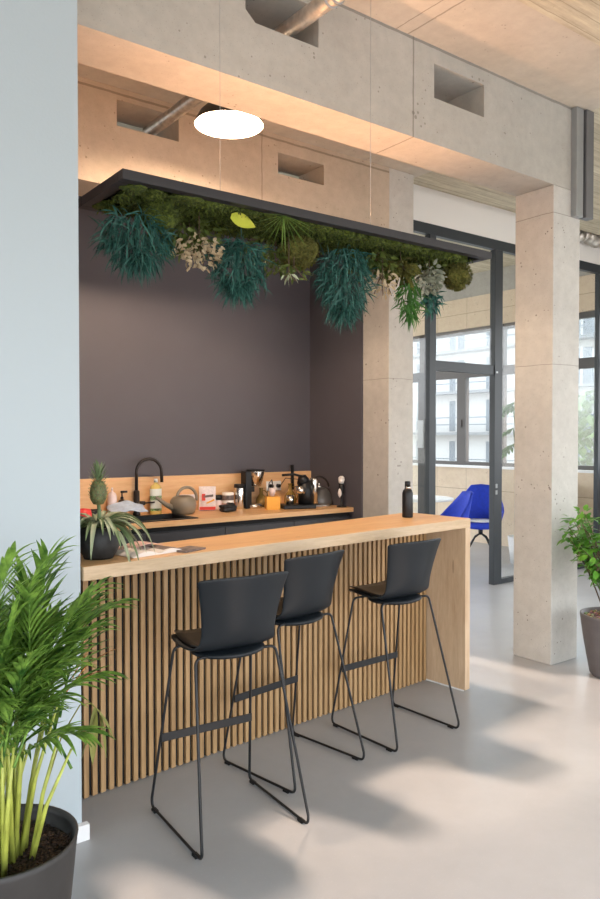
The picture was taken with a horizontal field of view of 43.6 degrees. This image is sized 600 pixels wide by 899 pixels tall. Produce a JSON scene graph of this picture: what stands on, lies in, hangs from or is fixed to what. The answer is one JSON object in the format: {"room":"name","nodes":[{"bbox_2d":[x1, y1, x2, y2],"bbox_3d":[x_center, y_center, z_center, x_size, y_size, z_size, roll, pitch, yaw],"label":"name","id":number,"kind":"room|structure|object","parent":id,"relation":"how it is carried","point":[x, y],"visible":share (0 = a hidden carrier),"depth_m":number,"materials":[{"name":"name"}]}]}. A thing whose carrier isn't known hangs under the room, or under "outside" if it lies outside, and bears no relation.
{"room":"office kitchen","nodes":[
{"label":"office kitchen","id":0,"kind":"room"},
{"bbox_2d":[0,804,78,898],"bbox_3d":[-0.905,1.385,2.287,0.444,0.402,0.444,-1,1,-37],"label":"pot","id":1,"kind":"object","parent":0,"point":[42,867],"depth_m":2.25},
{"bbox_2d":[0,0,81,823],"bbox_3d":[-4.124,-0.365,0.651,8.000,3.965,0.150,-1,1,-37],"label":"wall","id":2,"kind":"structure","parent":0,"point":[40,417],"depth_m":2.90,"materials":[{"name":"grey paint"}]},
{"bbox_2d":[77,821,89,843],"bbox_3d":[-4.061,1.586,0.624,8.022,0.065,0.030,-1,1,-37],"label":"baseboard","id":3,"kind":"structure","parent":2,"relation":"attached to","point":[83,835],"depth_m":3.01,"materials":[{"name":"white"}]},
{"bbox_2d":[78,196,309,478],"bbox_3d":[-1.397,-0.293,6.428,3.900,3.600,0.140,-1,1,-37],"label":"wall","id":4,"kind":"structure","parent":0,"point":[188,383],"depth_m":6.63,"materials":[{"name":"paint"}]},
{"bbox_2d":[80,471,310,514],"bbox_3d":[-1.313,0.389,6.399,3.545,0.314,0.023,-1,1,-37],"label":"backsplash","id":5,"kind":"structure","parent":4,"relation":"attached to","point":[170,485],"depth_m":6.55,"materials":[{"name":"brown wood"}]},
{"bbox_2d":[266,481,280,490],"bbox_3d":[-0.241,0.348,7.158,0.170,0.090,0.050,-1,1,-37],"label":"double socket","id":6,"kind":"object","parent":5,"relation":"attached to","point":[276,484],"visible":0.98,"depth_m":7.17,"materials":[{"name":"white plastic"}]},
{"bbox_2d":[291,465,293,489],"bbox_3d":[-0.075,0.270,7.301,0.024,0.240,0.020,-1,1,-37],"label":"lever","id":7,"kind":"object","parent":5,"relation":"attached to","point":[292,466],"visible":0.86,"depth_m":7.29,"materials":[{"name":"black metal"}]},
{"bbox_2d":[71,541,599,898],"bbox_3d":[-0.403,1.647,2.232,16.000,0.120,20.000,-1,1,-37],"label":"floor","id":8,"kind":"structure","parent":0,"point":[504,803],"depth_m":3.34,"materials":[{"name":"concrete"}]},
{"bbox_2d":[0,536,142,898],"bbox_3d":[-0.872,0.911,2.236,0.792,1.352,0.722,0,1,9],"label":"potted palm","id":9,"kind":"object","parent":8,"relation":"on","point":[38,842],"visible":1,"depth_m":2.21,"materials":[{"name":"plant"}]},
{"bbox_2d":[151,571,309,859],"bbox_3d":[-0.306,1.035,3.188,0.506,1.067,0.514,-1,1,-33],"label":"bar stool","id":10,"kind":"object","parent":8,"relation":"on","point":[238,614],"visible":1,"depth_m":3.06,"materials":[{"name":"black plastic"}]},
{"bbox_2d":[119,512,349,545],"bbox_3d":[-1.136,1.053,6.156,3.520,0.918,0.630,-1,1,-37],"label":"base cabinet","id":11,"kind":"object","parent":8,"relation":"on","point":[185,532],"visible":0.2,"depth_m":6.15,"materials":[{"name":"grey"}]},
{"bbox_2d":[117,505,353,530],"bbox_3d":[-1.119,0.572,6.150,3.550,0.040,0.655,-1,1,-37],"label":"countertop","id":12,"kind":"structure","parent":11,"relation":"on","point":[216,516],"depth_m":6.38,"materials":[{"name":"brown wood"}]},
{"bbox_2d":[80,508,91,516],"bbox_3d":[-1.660,0.504,5.744,0.140,0.110,0.140,-1,1,-37],"label":"bowl","id":13,"kind":"object","parent":12,"relation":"on","point":[82,510],"visible":0.31,"depth_m":5.71,"materials":[{"name":"red ceramic"}]},
{"bbox_2d":[107,487,116,512],"bbox_3d":[-1.537,0.431,6.136,0.076,0.240,0.075,-1,1,-37],"label":"squeeze bottle","id":14,"kind":"object","parent":12,"relation":"on","point":[112,497],"visible":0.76,"depth_m":6.11,"materials":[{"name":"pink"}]},
{"bbox_2d":[118,491,127,501],"bbox_3d":[-1.467,0.446,6.201,0.081,0.209,0.071,-1,1,-37],"label":"soap dispenser","id":15,"kind":"object","parent":12,"relation":"on","point":[122,492],"visible":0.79,"depth_m":6.19,"materials":[{"name":"brown"}]},
{"bbox_2d":[133,457,162,515],"bbox_3d":[-1.278,0.306,6.301,0.268,0.484,0.069,-1,1,-37],"label":"tap","id":16,"kind":"object","parent":12,"relation":"on","point":[136,493],"visible":1,"depth_m":6.24,"materials":[{"name":"black metal"}]},
{"bbox_2d":[150,479,161,514],"bbox_3d":[-1.221,0.397,6.348,0.106,0.300,0.063,-1,1,-37],"label":"dish soap bottle","id":17,"kind":"object","parent":12,"relation":"on","point":[155,490],"visible":0.91,"depth_m":6.32,"materials":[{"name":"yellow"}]},
{"bbox_2d":[122,513,197,523],"bbox_3d":[-1.192,0.631,6.015,0.620,0.168,0.425,-1,1,-37],"label":"sink","id":18,"kind":"object","parent":12,"relation":"in","point":[170,516],"visible":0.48,"depth_m":6.18,"materials":[{"name":"black metal"}]},
{"bbox_2d":[106,500,148,511],"bbox_3d":[-1.400,0.462,6.075,0.300,0.088,0.202,-1,1,-25],"label":"cloth","id":19,"kind":"object","parent":18,"relation":"on","point":[126,505],"visible":0.94,"depth_m":6.06,"materials":[{"name":"white fabric"}]},
{"bbox_2d":[155,486,197,514],"bbox_3d":[-1.018,0.429,6.316,0.230,0.237,0.374,1,1,25],"label":"watering can","id":20,"kind":"object","parent":12,"relation":"on","point":[179,504],"visible":0.99,"depth_m":6.29,"materials":[{"name":"brown plastic"}]},
{"bbox_2d":[199,486,215,510],"bbox_3d":[-0.821,0.434,6.648,0.150,0.215,0.052,0,1,-11],"label":"pack","id":21,"kind":"object","parent":12,"relation":"on","point":[207,494],"visible":1,"depth_m":6.63,"materials":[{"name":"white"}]},
{"bbox_2d":[199,507,215,509],"bbox_3d":[-0.818,0.520,6.634,0.140,0.027,0.020,0,1,-11],"label":"print","id":22,"kind":"object","parent":21,"relation":"attached to","point":[200,508],"depth_m":6.63,"materials":[{"name":"red paper"}]},
{"bbox_2d":[216,495,221,509],"bbox_3d":[-0.737,0.475,6.738,0.076,0.130,0.076,-1,1,-37],"label":"jam jar","id":23,"kind":"object","parent":12,"relation":"on","point":[218,497],"visible":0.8,"depth_m":6.71,"materials":[{"name":"white"}]},
{"bbox_2d":[219,502,236,512],"bbox_3d":[-0.629,0.504,6.546,0.151,0.085,0.112,-1,1,-37],"label":"crumpled bag","id":24,"kind":"object","parent":12,"relation":"on","point":[228,507],"visible":1,"depth_m":6.52,"materials":[{"name":"black plastic"}]},
{"bbox_2d":[222,492,233,504],"bbox_3d":[-0.649,0.462,6.754,0.110,0.155,0.109,-1,1,-37],"label":"tin","id":25,"kind":"object","parent":12,"relation":"on","point":[226,496],"visible":0.61,"depth_m":6.71,"materials":[{"name":"white ceramic"}]},
{"bbox_2d":[234,484,244,508],"bbox_3d":[-0.549,0.426,6.804,0.100,0.225,0.099,-1,1,-37],"label":"steel tumbler","id":26,"kind":"object","parent":12,"relation":"on","point":[238,488],"visible":0.97,"depth_m":6.76,"materials":[{"name":"silver metal"}]},
{"bbox_2d":[241,469,264,508],"bbox_3d":[-0.426,0.360,6.895,0.218,0.354,0.176,-1,1,-37],"label":"coffee grinder","id":27,"kind":"object","parent":12,"relation":"on","point":[251,478],"visible":0.98,"depth_m":6.83,"materials":[{"name":"black metal"}]},
{"bbox_2d":[256,488,267,506],"bbox_3d":[-0.356,0.447,7.031,0.117,0.174,0.101,0,1,0],"label":"glass carafe","id":28,"kind":"object","parent":12,"relation":"on","point":[261,498],"visible":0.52,"depth_m":7.00,"materials":[{"name":"brown"}]},
{"bbox_2d":[265,496,279,509],"bbox_3d":[-0.248,0.482,6.762,0.124,0.115,0.100,0,1,-14],"label":"box","id":29,"kind":"object","parent":12,"relation":"on","point":[271,502],"visible":1,"depth_m":6.71,"materials":[{"name":"orange cardboard"}]},
{"bbox_2d":[269,488,275,495],"bbox_3d":[-0.248,0.384,6.760,0.064,0.075,0.064,-1,1,-37],"label":"drinking glass","id":30,"kind":"object","parent":29,"relation":"on","point":[272,491],"visible":1,"depth_m":6.74,"materials":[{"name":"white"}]},
{"bbox_2d":[284,483,297,502],"bbox_3d":[-0.083,0.429,7.186,0.137,0.205,0.119,0,1,0],"label":"glass carafe","id":31,"kind":"object","parent":12,"relation":"on","point":[290,491],"visible":0.56,"depth_m":7.17,"materials":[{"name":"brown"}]},
{"bbox_2d":[280,473,317,508],"bbox_3d":[-0.001,0.377,6.888,0.365,0.320,0.212,0,1,-17],"label":"espresso machine","id":32,"kind":"object","parent":12,"relation":"on","point":[307,489],"visible":0.96,"depth_m":6.85,"materials":[{"name":"black metal"}]},
{"bbox_2d":[280,503,315,508],"bbox_3d":[-0.028,0.519,6.882,0.307,0.035,0.212,0,1,-17],"label":"drip tray","id":33,"kind":"object","parent":32,"relation":"on","point":[286,505],"depth_m":6.80,"materials":[{"name":"black metal"}]},
{"bbox_2d":[313,475,331,506],"bbox_3d":[0.176,0.389,7.126,0.262,0.286,0.259,1,1,24],"label":"kettle","id":34,"kind":"object","parent":12,"relation":"on","point":[324,496],"visible":0.62,"depth_m":7.04,"materials":[{"name":"grey metal"}]},
{"bbox_2d":[337,476,345,506],"bbox_3d":[0.384,0.390,6.980,0.095,0.290,0.089,-1,1,-37],"label":"utensil holder","id":35,"kind":"object","parent":12,"relation":"on","point":[341,479],"visible":1,"depth_m":6.96,"materials":[{"name":"black metal"}]},
{"bbox_2d":[80,513,469,798],"bbox_3d":[-0.063,1.002,4.096,2.637,1.100,0.512,-1,1,-42],"label":"bar counter","id":36,"kind":"object","parent":8,"relation":"on","point":[167,584],"depth_m":3.96,"materials":[{"name":"brown wood"}]},
{"bbox_2d":[80,460,154,561],"bbox_3d":[-0.871,0.252,3.232,0.492,0.430,0.432,-1,1,-37],"label":"plant","id":37,"kind":"object","parent":36,"relation":"on","point":[100,537],"visible":0.87,"depth_m":3.18,"materials":[{"name":"green plant"}]},
{"bbox_2d":[115,541,180,557],"bbox_3d":[-0.703,0.446,3.397,0.220,0.036,0.280,1,1,42],"label":"open magazine","id":38,"kind":"object","parent":36,"relation":"on","point":[159,549],"visible":0.73,"depth_m":3.36,"materials":[{"name":"white paper"}]},
{"bbox_2d":[149,545,178,549],"bbox_3d":[-0.630,0.450,3.433,0.120,0.017,0.110,1,1,42],"label":"photo","id":39,"kind":"object","parent":38,"relation":"on","point":[156,547],"depth_m":3.40},
{"bbox_2d":[176,546,205,552],"bbox_3d":[-0.517,0.459,3.450,0.100,0.008,0.140,1,1,33],"label":"notebook","id":40,"kind":"object","parent":36,"relation":"on","point":[186,549],"visible":0.78,"depth_m":3.44,"materials":[{"name":"brown paper"}]},
{"bbox_2d":[80,513,469,580],"bbox_3d":[-0.063,0.481,4.086,2.637,0.058,0.512,-1,1,-42],"label":"countertop","id":41,"kind":"structure","parent":36,"relation":"on","point":[223,548],"depth_m":3.82,"materials":[{"name":"brown wood"}]},
{"bbox_2d":[402,481,412,517],"bbox_3d":[0.693,0.320,4.833,0.070,0.232,0.070,-1,1,-37],"label":"flask","id":42,"kind":"object","parent":36,"relation":"on","point":[407,494],"visible":1,"depth_m":4.81,"materials":[{"name":"black metal"}]},
{"bbox_2d":[223,550,364,793],"bbox_3d":[-0.031,1.025,3.729,0.514,1.067,0.506,1,2,45],"label":"bar stool","id":43,"kind":"object","parent":8,"relation":"on","point":[310,580],"visible":0.79,"depth_m":3.60,"materials":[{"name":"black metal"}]},
{"bbox_2d":[363,168,413,517],"bbox_3d":[0.798,-0.483,6.811,0.303,3.965,0.340,-1,1,-37],"label":"concrete column","id":44,"kind":"structure","parent":8,"relation":"on","point":[387,347],"depth_m":6.68,"materials":[{"name":"beige concrete"}]},
{"bbox_2d":[78,76,388,228],"bbox_3d":[-1.955,-2.093,4.710,6.585,0.665,0.340,-1,1,-37],"label":"concrete beam","id":45,"kind":"structure","parent":44,"relation":"attached to","point":[332,183],"depth_m":5.52,"materials":[{"name":"beige concrete"}]},
{"bbox_2d":[143,0,344,134],"bbox_3d":[0.045,-2.208,3.808,0.098,0.098,3.700,-1,1,-37],"label":"metal pipe","id":46,"kind":"object","parent":45,"relation":"attached to","point":[314,10],"visible":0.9,"depth_m":3.91,"materials":[{"name":"metal"}]},
{"bbox_2d":[331,538,459,751],"bbox_3d":[0.528,1.016,4.171,0.506,1.067,0.514,-1,1,-39],"label":"bar stool","id":47,"kind":"object","parent":8,"relation":"on","point":[409,564],"visible":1,"depth_m":4.05,"materials":[{"name":"black metal"}]},
{"bbox_2d":[413,495,453,502],"bbox_3d":[1.693,1.052,10.581,0.940,0.750,0.940,-1,1,-37],"label":"round table","id":48,"kind":"object","parent":8,"relation":"on","point":[415,497],"visible":0.16,"depth_m":10.41,"materials":[{"name":"white plastic"}]},
{"bbox_2d":[441,491,472,517],"bbox_3d":[1.798,0.980,8.996,0.551,0.961,0.612,0,1,-9],"label":"tub chair","id":49,"kind":"object","parent":8,"relation":"on","point":[460,507],"visible":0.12,"depth_m":9.13,"materials":[{"name":"blue fabric"}]},
{"bbox_2d":[466,484,503,546],"bbox_3d":[2.431,0.959,10.091,0.612,0.961,0.551,0,1,15],"label":"tub chair","id":50,"kind":"object","parent":8,"relation":"on","point":[479,510],"visible":0.39,"depth_m":10.25,"materials":[{"name":"blue fabric"}]},
{"bbox_2d":[413,220,599,584],"bbox_3d":[2.393,-0.398,8.367,4.090,3.735,0.074,-1,1,-37],"label":"door frame","id":51,"kind":"structure","parent":8,"relation":"on","point":[497,247],"depth_m":8.12,"materials":[{"name":"metal"}]},
{"bbox_2d":[413,373,423,513],"bbox_3d":[0.998,0.343,7.944,0.065,2.250,0.900,-1,1,-37],"label":"door","id":52,"kind":"structure","parent":51,"relation":"in","point":[417,377],"depth_m":7.60,"materials":[{"name":"metal"}]},
{"bbox_2d":[413,184,599,264],"bbox_3d":[2.394,-2.438,8.325,4.090,0.345,0.060,-1,1,-37],"label":"trim","id":53,"kind":"structure","parent":51,"relation":"on","point":[430,206],"depth_m":7.80,"materials":[{"name":"white paint"}]},
{"bbox_2d":[502,402,514,563],"bbox_3d":[2.835,0.418,9.600,0.721,2.055,0.634,0,1,20],"label":"monstera plant","id":54,"kind":"object","parent":8,"relation":"on","point":[507,407],"visible":0.3,"depth_m":9.52,"materials":[{"name":"green plant"}]},
{"bbox_2d":[513,185,579,664],"bbox_3d":[1.803,-0.166,5.494,0.320,3.380,0.323,-1,1,-37],"label":"concrete column","id":55,"kind":"structure","parent":8,"relation":"on","point":[547,235],"depth_m":5.38,"materials":[{"name":"beige concrete"}]},
{"bbox_2d":[77,0,571,195],"bbox_3d":[-0.828,-2.110,3.477,6.905,0.585,0.323,-1,1,-37],"label":"concrete beam","id":56,"kind":"structure","parent":55,"relation":"on","point":[433,108],"depth_m":4.12,"materials":[{"name":"beige concrete"}]},
{"bbox_2d":[571,106,593,220],"bbox_3d":[2.030,-2.049,5.389,0.190,0.770,0.060,-1,1,-37],"label":"channel","id":57,"kind":"object","parent":56,"relation":"attached to","point":[582,138],"visible":1,"depth_m":5.36,"materials":[{"name":"grey metal"}]},
{"bbox_2d":[557,505,599,678],"bbox_3d":[2.124,0.956,5.109,0.691,1.153,0.722,1,1,39],"label":"potted plant","id":58,"kind":"object","parent":8,"relation":"on","point":[590,556],"visible":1,"depth_m":5.05,"materials":[{"name":"green plant"}]},
{"bbox_2d":[310,254,362,518],"bbox_3d":[0.383,-0.308,7.197,0.130,3.600,0.770,-1,1,-37],"label":"wall","id":59,"kind":"structure","parent":0,"point":[336,359],"depth_m":7.14,"materials":[{"name":"grey paint"}]},
{"bbox_2d":[78,0,599,282],"bbox_3d":[-2.164,-2.583,4.492,16.000,0.347,14.140,-1,1,-37],"label":"ceiling","id":60,"kind":"structure","parent":0,"point":[512,40],"depth_m":4.59,"materials":[{"name":"concrete"}]},
{"bbox_2d":[195,102,262,138],"bbox_3d":[-0.445,-2.229,4.697,0.428,0.393,0.428,-1,1,-37],"label":"pendant lamp","id":61,"kind":"object","parent":60,"relation":"hanging from","point":[214,120],"visible":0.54,"depth_m":4.81,"materials":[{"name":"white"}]},
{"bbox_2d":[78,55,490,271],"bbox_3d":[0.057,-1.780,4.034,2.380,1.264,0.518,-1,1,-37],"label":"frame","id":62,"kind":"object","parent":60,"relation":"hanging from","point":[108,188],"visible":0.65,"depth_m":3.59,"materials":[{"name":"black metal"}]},
{"bbox_2d":[253,214,310,249],"bbox_3d":[-0.067,-1.046,3.649,0.370,0.190,0.051,-1,1,-37],"label":"fern spray","id":63,"kind":"object","parent":62,"relation":"hanging from","point":[283,218],"visible":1,"depth_m":3.66,"materials":[{"name":"green plant"}]},
{"bbox_2d":[92,184,473,270],"bbox_3d":[0.039,-1.144,4.049,2.296,0.076,0.484,-1,1,-37],"label":"moss","id":64,"kind":"object","parent":62,"relation":"attached to","point":[129,194],"visible":0.56,"depth_m":3.83,"materials":[{"name":"green plant"}]},
{"bbox_2d":[87,203,178,286],"bbox_3d":[-0.747,-0.910,3.389,0.425,0.372,0.394,0,1,-18],"label":"grass tuft","id":65,"kind":"object","parent":64,"relation":"hanging from","point":[148,261],"visible":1,"depth_m":3.35,"materials":[{"name":"teal plant"}]},
{"bbox_2d":[135,191,183,235],"bbox_3d":[-0.647,-1.092,3.460,0.226,0.208,0.216,-1,1,-37],"label":"moss ball","id":66,"kind":"object","parent":64,"relation":"hanging from","point":[170,211],"visible":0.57,"depth_m":3.40,"materials":[{"name":"green plant"}]},
{"bbox_2d":[159,223,210,253],"bbox_3d":[-0.562,-1.035,3.609,0.260,0.201,0.230,-1,1,-28],"label":"leafy sprig","id":67,"kind":"object","parent":64,"relation":"hanging from","point":[184,236],"visible":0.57,"depth_m":3.58,"materials":[{"name":"green plant"}]},
{"bbox_2d":[142,218,234,262],"bbox_3d":[-0.554,-1.030,3.704,0.397,0.215,0.466,1,1,25],"label":"leafy sprig","id":68,"kind":"object","parent":64,"relation":"hanging from","point":[205,233],"visible":0.31,"depth_m":3.66,"materials":[{"name":"green plant"}]},
{"bbox_2d":[171,211,224,271],"bbox_3d":[-0.482,-0.987,3.559,0.264,0.295,0.221,-1,1,-37],"label":"leafy sprig","id":69,"kind":"object","parent":64,"relation":"hanging from","point":[206,249],"visible":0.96,"depth_m":3.55,"materials":[{"name":"beige plant"}]},
{"bbox_2d":[201,229,278,311],"bbox_3d":[-0.309,-0.879,3.696,0.412,0.434,0.385,0,1,-14],"label":"grass tuft","id":70,"kind":"object","parent":64,"relation":"hanging from","point":[234,289],"visible":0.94,"depth_m":3.68,"materials":[{"name":"teal plant"}]},
{"bbox_2d":[230,213,254,227],"bbox_3d":[-0.273,-1.096,3.591,0.149,0.060,0.023,-1,1,-42],"label":"broad leaf","id":71,"kind":"object","parent":64,"relation":"attached to","point":[239,220],"visible":0.98,"depth_m":3.59,"materials":[{"name":"yellow plant"}]},
{"bbox_2d":[240,234,304,279],"bbox_3d":[-0.124,-1.035,4.042,0.345,0.226,0.441,1,1,33],"label":"leafy sprig","id":72,"kind":"object","parent":64,"relation":"hanging from","point":[269,254],"visible":0.46,"depth_m":4.00,"materials":[{"name":"green plant"}]},
{"bbox_2d":[281,230,298,283],"bbox_3d":[-0.066,-0.984,3.875,0.092,0.313,0.135,0,1,20],"label":"leafy sprig","id":73,"kind":"object","parent":64,"relation":"hanging from","point":[288,274],"visible":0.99,"depth_m":3.87,"materials":[{"name":"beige plant"}]},
{"bbox_2d":[276,234,312,283],"bbox_3d":[-0.014,-1.000,3.895,0.206,0.281,0.203,0,1,-15],"label":"leafy sprig","id":74,"kind":"object","parent":64,"relation":"hanging from","point":[282,268],"visible":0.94,"depth_m":3.91,"materials":[{"name":"green plant"}]},
{"bbox_2d":[277,234,319,269],"bbox_3d":[-0.005,-1.046,3.981,0.235,0.193,0.219,-1,1,-37],"label":"moss ball","id":75,"kind":"object","parent":64,"relation":"hanging from","point":[305,255],"visible":0.84,"depth_m":3.92,"materials":[{"name":"green plant"}]},
{"bbox_2d":[307,243,386,334],"bbox_3d":[0.251,-0.893,4.116,0.509,0.544,0.354,-1,1,-41],"label":"grass tuft","id":76,"kind":"object","parent":64,"relation":"hanging from","point":[341,310],"visible":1,"depth_m":4.07,"materials":[{"name":"teal plant"}]},
{"bbox_2d":[348,251,402,282],"bbox_3d":[0.430,-1.048,4.300,0.320,0.201,0.338,0,1,20],"label":"leafy sprig","id":77,"kind":"object","parent":64,"relation":"hanging from","point":[372,264],"visible":0.48,"depth_m":4.27,"materials":[{"name":"green plant"}]},
{"bbox_2d":[367,249,398,299],"bbox_3d":[0.468,-0.994,4.239,0.184,0.308,0.210,0,1,17],"label":"leafy sprig","id":78,"kind":"object","parent":64,"relation":"hanging from","point":[378,272],"visible":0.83,"depth_m":4.24,"materials":[{"name":"beige plant"}]},
{"bbox_2d":[381,252,422,291],"bbox_3d":[0.596,-1.032,4.353,0.246,0.235,0.254,1,1,32],"label":"leafy sprig","id":79,"kind":"object","parent":64,"relation":"hanging from","point":[402,272],"visible":0.78,"depth_m":4.32,"materials":[{"name":"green plant"}]},
{"bbox_2d":[390,275,429,331],"bbox_3d":[0.642,-0.863,4.372,0.254,0.363,0.250,0,1,18],"label":"grass tuft","id":80,"kind":"object","parent":64,"relation":"hanging from","point":[410,307],"visible":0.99,"depth_m":4.36,"materials":[{"name":"green plant"}]},
{"bbox_2d":[404,258,447,278],"bbox_3d":[0.731,-1.097,4.583,0.419,0.142,0.360,-1,1,-37],"label":"leafy sprig","id":81,"kind":"object","parent":64,"relation":"hanging from","point":[444,265],"visible":0.27,"depth_m":4.55,"materials":[{"name":"green plant"}]},
{"bbox_2d":[412,258,446,296],"bbox_3d":[0.768,-1.022,4.494,0.196,0.262,0.228,1,1,26],"label":"leafy sprig","id":82,"kind":"object","parent":64,"relation":"hanging from","point":[438,276],"visible":0.91,"depth_m":4.47,"materials":[{"name":"grey plant"}]},
{"bbox_2d":[419,289,446,320],"bbox_3d":[0.796,-0.865,4.512,0.182,0.211,0.162,0,1,16],"label":"grass tuft","id":83,"kind":"object","parent":64,"relation":"hanging from","point":[431,299],"visible":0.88,"depth_m":4.49,"materials":[{"name":"teal plant"}]},
{"bbox_2d":[442,262,473,291],"bbox_3d":[0.969,-1.070,4.625,0.212,0.197,0.203,-1,1,-37],"label":"moss ball","id":84,"kind":"object","parent":64,"relation":"hanging from","point":[458,276],"visible":0.87,"depth_m":4.57,"materials":[{"name":"green plant"}]},
{"bbox_2d":[579,230,599,247],"bbox_3d":[3.531,-2.529,8.991,1.377,0.211,0.197,-1,1,-37],"label":"duct","id":85,"kind":"object","parent":60,"relation":"attached to","point":[593,240],"visible":0.32,"depth_m":8.85,"materials":[{"name":"silver metal"}]},
{"bbox_2d":[413,274,594,555],"bbox_3d":[6.110,-0.376,7.093,0.300,3.740,20.000,-1,1,-37],"label":"wall","id":86,"kind":"structure","parent":0,"point":[470,312],"depth_m":11.36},
{"bbox_2d":[413,335,424,462],"bbox_3d":[1.584,-0.837,13.002,0.080,2.105,1.700,-1,1,-37],"label":"window","id":87,"kind":"structure","parent":86,"relation":"in","point":[421,339],"depth_m":12.36,"materials":[{"name":"grey"}]},
{"bbox_2d":[436,326,489,465],"bbox_3d":[2.520,-0.813,11.742,0.100,2.105,1.440,-1,1,-37],"label":"window","id":88,"kind":"structure","parent":86,"relation":"in","point":[462,378],"depth_m":11.68,"materials":[{"name":"grey"}]},
{"bbox_2d":[413,265,591,306],"bbox_3d":[6.102,-2.416,7.048,0.320,0.340,20.000,-1,1,-37],"label":"concrete beam","id":89,"kind":"structure","parent":86,"relation":"attached to","point":[480,284],"depth_m":11.30,"materials":[{"name":"grey concrete"}]},
{"bbox_2d":[413,463,593,472],"bbox_3d":[5.978,0.348,7.007,0.070,0.035,20.000,-1,1,-37],"label":"trim","id":90,"kind":"structure","parent":86,"relation":"attached to","point":[439,465],"depth_m":11.37,"materials":[{"name":"white"}]},
{"bbox_2d":[502,310,594,469],"bbox_3d":[3.483,-0.789,10.478,0.080,2.105,1.740,-1,1,-37],"label":"window","id":91,"kind":"structure","parent":86,"relation":"in","point":[584,363],"depth_m":11.02,"materials":[{"name":"grey metal"}]},
{"bbox_2d":[580,607,599,678],"bbox_3d":[2.122,1.323,5.082,0.426,0.420,0.426,-1,1,-37],"label":"pot","id":92,"kind":"object","parent":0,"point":[590,616],"depth_m":5.02,"materials":[{"name":"grey ceramic"}]},
{"label":"outside","id":93,"kind":"structure","parent":0,"visible":0},
{"bbox_3d":[15.788,4.971,37.004,50.400,0.100,80.000,-1,1,-37],"label":"ground","id":94,"kind":"structure","parent":93,"visible":0},
{"bbox_2d":[413,318,594,465],"bbox_3d":[10.707,-3.985,58.040,9.030,17.000,52.000,-1,1,-37],"label":"apartment building","id":95,"kind":"structure","parent":94,"relation":"on","point":[473,348],"depth_m":50.72,"materials":[{"name":"grey"}]},
{"bbox_2d":[578,390,593,465],"bbox_3d":[8.983,1.421,21.300,3.378,7.608,3.426,-1,1,-37],"label":"street tree","id":96,"kind":"object","parent":94,"relation":"on","point":[584,417],"visible":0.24,"depth_m":21.35,"materials":[{"name":"green plant"}]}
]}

